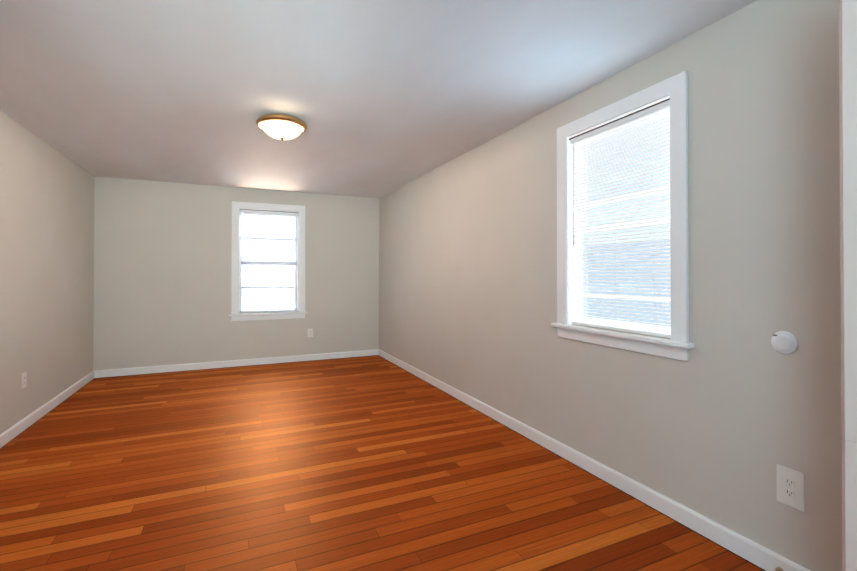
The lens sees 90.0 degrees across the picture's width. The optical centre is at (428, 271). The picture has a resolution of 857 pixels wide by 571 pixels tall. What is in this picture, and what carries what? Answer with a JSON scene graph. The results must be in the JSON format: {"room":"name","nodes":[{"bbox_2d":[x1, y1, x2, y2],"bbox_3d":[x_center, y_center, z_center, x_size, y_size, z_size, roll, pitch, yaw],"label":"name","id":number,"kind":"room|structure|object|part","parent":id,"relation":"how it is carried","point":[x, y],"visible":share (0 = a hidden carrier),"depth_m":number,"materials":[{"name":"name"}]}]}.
{"room":"empty bedroom","nodes":[
{"label":"empty bedroom","id":0,"kind":"room"},
{"bbox_2d":[0,110,93,433],"bbox_3d":[-2.315,0.041,1.183,0.160,2.440,8.700,0,0,-24],"label":"wall","id":1,"kind":"structure","parent":0,"point":[46,262],"depth_m":3.76,"materials":[{"name":"beige paint"}]},
{"bbox_2d":[21,372,26,388],"bbox_3d":[-3.256,0.876,3.452,0.009,0.125,0.080,0,0,-24],"label":"electrical outlet","id":2,"kind":"object","parent":1,"relation":"attached to","point":[23,379],"visible":1,"depth_m":3.44,"materials":[{"name":"white plastic"}]},
{"bbox_2d":[0,371,94,448],"bbox_3d":[-2.231,1.215,1.205,0.018,0.092,8.684,0,0,-24],"label":"baseboard","id":3,"kind":"structure","parent":1,"relation":"attached to","point":[7,436],"depth_m":3.74,"materials":[{"name":"white paint"}]},
{"bbox_2d":[93,176,378,370],"bbox_3d":[-2.439,0.074,5.994,3.918,2.440,0.160,0,0,-24],"label":"wall","id":4,"kind":"structure","parent":0,"point":[162,270],"depth_m":5.66,"materials":[{"name":"beige paint"}]},
{"bbox_2d":[94,349,378,377],"bbox_3d":[-2.402,1.247,5.905,3.598,0.092,0.018,0,0,-24],"label":"baseboard","id":5,"kind":"structure","parent":4,"relation":"attached to","point":[197,366],"depth_m":5.76,"materials":[{"name":"white paint"}]},
{"bbox_2d":[229,201,307,320],"bbox_3d":[-2.255,-0.137,6.066,1.025,1.622,0.242,0,0,-24],"label":"window","id":6,"kind":"structure","parent":4,"relation":"in","point":[268,262],"depth_m":6.01,"materials":[{"name":"white paint"}]},
{"bbox_2d":[307,328,312,336],"bbox_3d":[-1.718,0.891,6.223,0.080,0.125,0.009,0,0,-24],"label":"electrical outlet","id":7,"kind":"object","parent":4,"relation":"attached to","point":[310,332],"visible":1,"depth_m":6.22,"materials":[{"name":"white plastic"}]},
{"bbox_2d":[0,0,756,197],"bbox_3d":[-0.604,-1.234,1.970,3.918,0.120,9.020,0,0,-24],"label":"ceiling","id":8,"kind":"structure","parent":0,"point":[380,98],"depth_m":2.56,"materials":[{"name":"paint"}]},
{"bbox_2d":[256,114,306,140],"bbox_3d":[-1.121,-1.082,3.283,0.372,0.163,0.372,0,0,-24],"label":"flush-mount light","id":9,"kind":"object","parent":8,"relation":"hanging from","point":[281,127],"visible":1,"depth_m":3.18,"materials":[{"name":"white glass"}]},
{"bbox_3d":[-1.121,-1.065,3.283,0.292,0.088,0.292,0,0,-24],"label":"lamp shade","id":10,"kind":"part","parent":9,"relation":"part of","materials":[{"name":"white glass"}]},
{"bbox_2d":[0,355,762,570],"bbox_3d":[-0.604,1.326,1.952,3.918,0.120,9.020,0,0,-24],"label":"floor","id":11,"kind":"structure","parent":0,"point":[372,463],"depth_m":2.51,"materials":[{"name":"brown wood"}]},
{"bbox_2d":[379,0,841,570],"bbox_3d":[1.106,0.051,2.740,0.160,2.440,8.700,0,0,-24],"label":"wall","id":12,"kind":"structure","parent":0,"point":[727,416],"depth_m":2.06,"materials":[{"name":"beige paint"}]},
{"bbox_2d":[378,349,809,570],"bbox_3d":[1.028,1.225,2.687,0.018,0.092,8.684,0,0,-24],"label":"baseboard","id":13,"kind":"structure","parent":12,"relation":"attached to","point":[763,558],"depth_m":2.38,"materials":[{"name":"white paint"}]},
{"bbox_2d":[551,71,694,360],"bbox_3d":[1.164,-0.273,2.587,0.242,1.447,0.990,0,0,-24],"label":"window","id":14,"kind":"structure","parent":12,"relation":"in","point":[622,214],"depth_m":2.51,"materials":[{"name":"white paint"}]},
{"bbox_2d":[771,331,797,353],"bbox_3d":[1.456,0.292,1.756,0.016,0.094,0.094,0,0,-24],"label":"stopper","id":15,"kind":"object","parent":12,"relation":"attached to","point":[783,342],"visible":1,"depth_m":1.75,"materials":[{"name":"white plastic"}]},
{"bbox_2d":[777,464,804,511],"bbox_3d":[1.466,0.876,1.738,0.009,0.152,0.096,0,0,-24],"label":"electrical outlet","id":16,"kind":"object","parent":12,"relation":"attached to","point":[791,487],"visible":1,"depth_m":1.73,"materials":[{"name":"white plastic"}]},
{"bbox_2d":[839,0,856,570],"bbox_3d":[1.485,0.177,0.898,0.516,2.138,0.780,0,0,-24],"label":"door","id":17,"kind":"structure","parent":12,"relation":"in","point":[848,122],"depth_m":1.12,"materials":[{"name":"white paint"}]}
]}

